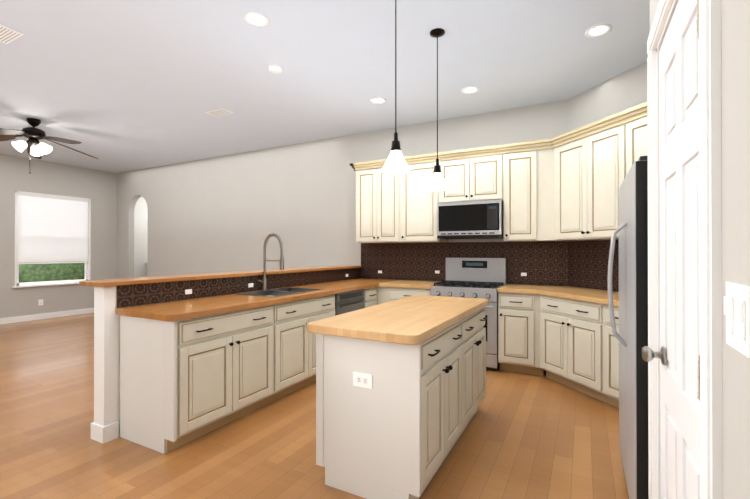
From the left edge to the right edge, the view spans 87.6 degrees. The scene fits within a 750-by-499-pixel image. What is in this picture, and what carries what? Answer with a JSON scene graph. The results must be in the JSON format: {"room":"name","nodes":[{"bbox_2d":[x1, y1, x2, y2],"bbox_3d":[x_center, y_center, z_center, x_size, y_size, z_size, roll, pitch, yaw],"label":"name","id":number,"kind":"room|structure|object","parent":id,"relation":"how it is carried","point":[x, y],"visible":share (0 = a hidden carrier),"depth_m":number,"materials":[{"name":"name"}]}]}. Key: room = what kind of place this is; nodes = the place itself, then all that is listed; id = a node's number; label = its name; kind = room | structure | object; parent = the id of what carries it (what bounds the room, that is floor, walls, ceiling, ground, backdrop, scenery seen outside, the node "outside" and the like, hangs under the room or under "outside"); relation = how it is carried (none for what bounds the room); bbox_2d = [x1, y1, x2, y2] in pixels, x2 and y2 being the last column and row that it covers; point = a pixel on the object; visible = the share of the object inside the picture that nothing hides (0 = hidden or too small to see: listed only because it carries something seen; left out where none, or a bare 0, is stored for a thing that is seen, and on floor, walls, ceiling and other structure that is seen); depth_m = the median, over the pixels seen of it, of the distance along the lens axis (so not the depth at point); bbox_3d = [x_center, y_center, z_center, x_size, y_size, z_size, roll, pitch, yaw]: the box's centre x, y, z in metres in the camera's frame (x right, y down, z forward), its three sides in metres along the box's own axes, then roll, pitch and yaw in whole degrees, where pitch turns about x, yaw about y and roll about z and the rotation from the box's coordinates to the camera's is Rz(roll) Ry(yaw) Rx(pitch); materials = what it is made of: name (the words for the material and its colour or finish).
{"room":"kitchen","nodes":[
{"label":"kitchen","id":0,"kind":"room"},
{"bbox_2d":[0,313,628,498],"bbox_3d":[-3.180,1.380,4.263,12.500,0.060,9.500,0,0,28],"label":"floor","id":1,"kind":"structure","parent":0,"point":[526,436],"depth_m":2.65,"materials":[{"name":"brown wood"}]},
{"bbox_2d":[79,233,394,453],"bbox_3d":[-0.890,0.593,4.174,0.925,1.514,3.595,0,0,28],"label":"base cabinet","id":2,"kind":"object","parent":1,"relation":"on","point":[191,368],"visible":0.88,"depth_m":2.96,"materials":[{"name":"beige wood"}]},
{"bbox_2d":[185,289,191,293],"bbox_3d":[-1.571,0.356,3.295,0.005,0.040,0.065,0,0,28],"label":"outlet","id":3,"kind":"object","parent":2,"relation":"attached to","point":[188,291],"visible":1,"depth_m":3.29,"materials":[{"name":"white plastic"}]},
{"bbox_2d":[258,233,284,290],"bbox_3d":[-1.051,0.129,3.948,0.286,0.589,0.118,0,0,28],"label":"faucet","id":4,"kind":"object","parent":2,"relation":"on","point":[262,280],"depth_m":4.01,"materials":[{"name":"grey metal"}]},
{"bbox_2d":[236,287,323,296],"bbox_3d":[-0.921,0.526,3.899,0.466,0.214,0.776,0,0,28],"label":"sink","id":5,"kind":"object","parent":2,"relation":"in","point":[281,292],"depth_m":3.96,"materials":[{"name":"silver metal"}]},
{"bbox_2d":[335,289,365,315],"bbox_3d":[-0.507,0.913,4.583,0.635,0.867,0.602,0,0,28],"label":"dishwasher","id":6,"kind":"object","parent":2,"relation":"in","point":[346,301],"depth_m":4.40,"materials":[{"name":"grey metal"}]},
{"bbox_2d":[307,295,488,498],"bbox_3d":[0.294,0.880,2.738,0.692,0.928,1.640,0,0,28],"label":"kitchen island","id":7,"kind":"object","parent":1,"relation":"on","point":[400,389],"visible":1,"depth_m":2.15,"materials":[{"name":"wood"}]},
{"bbox_2d":[377,288,430,304],"bbox_3d":[0.490,0.914,5.118,0.744,0.878,0.626,0,0,28],"label":"base cabinet","id":8,"kind":"object","parent":1,"relation":"on","point":[384,295],"depth_m":4.88,"materials":[{"name":"beige wood"}]},
{"bbox_2d":[377,280,440,287],"bbox_3d":[0.502,0.451,5.097,0.701,0.044,0.635,0,0,28],"label":"countertop","id":9,"kind":"structure","parent":8,"relation":"on","point":[397,283],"depth_m":4.91,"materials":[{"name":"brown wood"}]},
{"bbox_2d":[431,258,506,369],"bbox_3d":[1.136,0.719,4.719,0.757,1.225,0.693,0,0,28],"label":"range","id":10,"kind":"object","parent":1,"relation":"on","point":[484,278],"visible":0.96,"depth_m":4.62,"materials":[{"name":"grey metal"}]},
{"bbox_2d":[498,292,540,374],"bbox_3d":[1.667,0.911,4.489,0.362,0.878,0.626,0,0,28],"label":"base cabinet","id":11,"kind":"object","parent":1,"relation":"on","point":[517,318],"depth_m":4.22,"materials":[{"name":"beige wood"}]},
{"bbox_2d":[497,284,540,295],"bbox_3d":[1.789,0.448,4.410,0.674,0.044,0.635,0,0,28],"label":"countertop","id":12,"kind":"structure","parent":11,"relation":"on","point":[528,289],"depth_m":4.26,"materials":[{"name":"brown wood"}]},
{"bbox_2d":[529,285,618,307],"bbox_3d":[2.163,0.444,3.393,1.462,0.044,2.074,0,0,28],"label":"countertop","id":13,"kind":"structure","parent":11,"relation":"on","point":[568,297],"depth_m":3.78,"materials":[{"name":"brown wood"}]},
{"bbox_2d":[537,312,576,382],"bbox_3d":[1.803,1.005,3.877,0.317,0.686,0.317,0,0,28],"label":"base cabinet","id":14,"kind":"object","parent":1,"relation":"on","point":[548,323],"depth_m":3.96,"materials":[{"name":"beige wood"}]},
{"bbox_2d":[561,316,611,396],"bbox_3d":[1.905,1.003,3.541,0.375,0.686,0.376,0,0,28],"label":"base cabinet","id":15,"kind":"object","parent":1,"relation":"on","point":[564,335],"depth_m":3.61,"materials":[{"name":"beige wood"}]},
{"bbox_2d":[593,324,618,407],"bbox_3d":[2.004,1.002,3.214,0.333,0.686,0.334,0,0,28],"label":"base cabinet","id":16,"kind":"object","parent":1,"relation":"on","point":[605,345],"depth_m":3.33,"materials":[{"name":"beige wood"}]},
{"bbox_2d":[608,156,648,498],"bbox_3d":[1.680,0.458,1.923,0.920,1.725,0.915,0,0,28],"label":"fridge","id":17,"kind":"object","parent":1,"relation":"on","point":[632,335],"visible":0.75,"depth_m":1.76,"materials":[{"name":"grey metal"}]},
{"bbox_2d":[0,0,749,498],"bbox_3d":[-2.532,-0.251,4.054,10.706,3.200,9.370,0,0,28],"label":"wall","id":18,"kind":"structure","parent":0,"point":[174,178],"depth_m":3.96,"materials":[{"name":"paint"}]},
{"bbox_2d":[0,24,23,43],"bbox_3d":[-3.030,-1.750,3.176,0.320,0.009,0.170,0,0,28],"label":"air vent","id":19,"kind":"object","parent":18,"relation":"in","point":[8,35],"visible":0.98,"depth_m":3.18,"materials":[{"name":"white metal"}]},
{"bbox_2d":[0,118,97,173],"bbox_3d":[-4.551,-1.377,5.289,1.451,0.739,1.420,0,0,28],"label":"fan","id":20,"kind":"object","parent":18,"relation":"hanging from","point":[36,148],"visible":1,"depth_m":5.19,"materials":[{"name":"black metal"}]},
{"bbox_2d":[17,195,87,285],"bbox_3d":[-6.476,-0.191,7.883,0.040,1.748,1.210,0,0,28],"label":"window","id":21,"kind":"structure","parent":18,"relation":"in","point":[61,281],"depth_m":7.83,"materials":[{"name":"white"}]},
{"bbox_2d":[17,193,88,263],"bbox_3d":[-6.440,-0.392,7.865,0.032,1.343,1.200,0,0,28],"label":"window blind","id":22,"kind":"object","parent":21,"relation":"attached to","point":[51,229],"visible":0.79,"depth_m":7.81,"materials":[{"name":"white fabric"}]},
{"bbox_2d":[205,108,233,116],"bbox_3d":[-1.980,-1.742,4.973,0.320,0.009,0.170,0,0,28],"label":"air vent","id":23,"kind":"object","parent":18,"relation":"in","point":[219,112],"visible":1,"depth_m":4.96,"materials":[{"name":"white metal"}]},
{"bbox_2d":[244,12,269,26],"bbox_3d":[-0.902,-1.752,2.979,0.190,0.008,0.190,0,0,28],"label":"recessed light","id":24,"kind":"object","parent":18,"relation":"in","point":[256,19],"visible":1,"depth_m":2.98,"materials":[{"name":"white"}]},
{"bbox_2d":[269,64,282,73],"bbox_3d":[-0.957,-1.735,3.768,0.136,0.035,0.136,0,0,28],"label":"recessed light","id":25,"kind":"object","parent":18,"relation":"attached to","point":[275,69],"visible":1,"depth_m":3.73,"materials":[{"name":"white"}]},
{"bbox_2d":[370,97,385,103],"bbox_3d":[0.036,-1.745,4.587,0.190,0.008,0.190,0,0,28],"label":"recessed light","id":26,"kind":"object","parent":18,"relation":"in","point":[377,100],"visible":1,"depth_m":4.58,"materials":[{"name":"white"}]},
{"bbox_2d":[354,162,401,242],"bbox_3d":[0.105,-0.623,5.491,0.695,1.055,0.341,0,0,28],"label":"upper cabinet","id":27,"kind":"object","parent":18,"relation":"attached to","point":[378,194],"depth_m":5.34,"materials":[{"name":"wood"}]},
{"bbox_2d":[382,0,409,173],"bbox_3d":[0.131,-1.123,2.459,0.180,1.269,0.180,0,0,28],"label":"pendant light","id":28,"kind":"object","parent":18,"relation":"hanging from","point":[395,163],"visible":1,"depth_m":2.43,"materials":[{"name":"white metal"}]},
{"bbox_2d":[402,158,446,241],"bbox_3d":[0.648,-0.624,5.202,0.535,1.055,0.341,0,0,28],"label":"upper cabinet","id":29,"kind":"object","parent":18,"relation":"attached to","point":[419,204],"depth_m":5.05,"materials":[{"name":"wood"}]},
{"bbox_2d":[426,28,448,190],"bbox_3d":[0.503,-1.120,3.156,0.180,1.269,0.180,0,0,28],"label":"pendant light","id":30,"kind":"object","parent":18,"relation":"hanging from","point":[437,182],"visible":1,"depth_m":3.13,"materials":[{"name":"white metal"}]},
{"bbox_2d":[438,154,473,202],"bbox_3d":[1.228,-0.866,4.893,0.780,0.575,0.341,0,0,28],"label":"upper cabinet","id":31,"kind":"object","parent":18,"relation":"attached to","point":[458,174],"depth_m":4.81,"materials":[{"name":"wood"}]},
{"bbox_2d":[437,200,502,238],"bbox_3d":[1.206,-0.354,4.850,0.768,0.432,0.421,0,0,28],"label":"microwave","id":32,"kind":"object","parent":31,"relation":"attached to","point":[472,220],"visible":0.96,"depth_m":4.66,"materials":[{"name":"grey"}]},
{"bbox_2d":[461,86,478,93],"bbox_3d":[1.044,-1.746,4.287,0.190,0.008,0.190,0,0,28],"label":"recessed light","id":33,"kind":"object","parent":18,"relation":"in","point":[470,90],"visible":1,"depth_m":4.29,"materials":[{"name":"white"}]},
{"bbox_2d":[361,240,618,291],"bbox_3d":[1.060,0.161,3.991,3.992,0.521,2.086,0,0,28],"label":"backsplash","id":34,"kind":"structure","parent":18,"relation":"attached to","point":[582,264],"depth_m":4.80,"materials":[{"name":"brown tile"}]},
{"bbox_2d":[474,102,647,241],"bbox_3d":[2.091,-0.631,3.684,1.880,1.055,1.658,0,0,28],"label":"upper cabinet","id":35,"kind":"object","parent":18,"relation":"attached to","point":[559,191],"depth_m":4.13,"materials":[{"name":"wood"}]},
{"bbox_2d":[585,23,611,37],"bbox_3d":[1.787,-1.751,3.131,0.190,0.008,0.190,0,0,28],"label":"recessed light","id":36,"kind":"object","parent":18,"relation":"in","point":[598,30],"visible":1,"depth_m":3.13,"materials":[{"name":"white"}]},
{"bbox_2d":[642,0,699,498],"bbox_3d":[0.885,0.295,1.162,0.100,2.069,0.682,0,0,28],"label":"door","id":37,"kind":"structure","parent":18,"relation":"in","point":[678,355],"depth_m":1.15,"materials":[{"name":"white wood"}]},
{"bbox_2d":[724,282,749,357],"bbox_3d":[0.642,0.120,0.696,0.012,0.118,0.118,0,0,28],"label":"switch plate","id":38,"kind":"object","parent":18,"relation":"attached to","point":[737,305],"visible":0.98,"depth_m":0.68,"materials":[{"name":"white plastic"}]},
{"label":"outside","id":39,"kind":"structure","parent":0,"visible":0},
{"bbox_2d":[19,261,84,282],"bbox_3d":[-9.475,-1.569,9.395,6.570,6.120,12.000,0,0,28],"label":"garden","id":40,"kind":"object","parent":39,"point":[48,272],"depth_m":8.96,"materials":[{"name":"green plant"}]}
]}

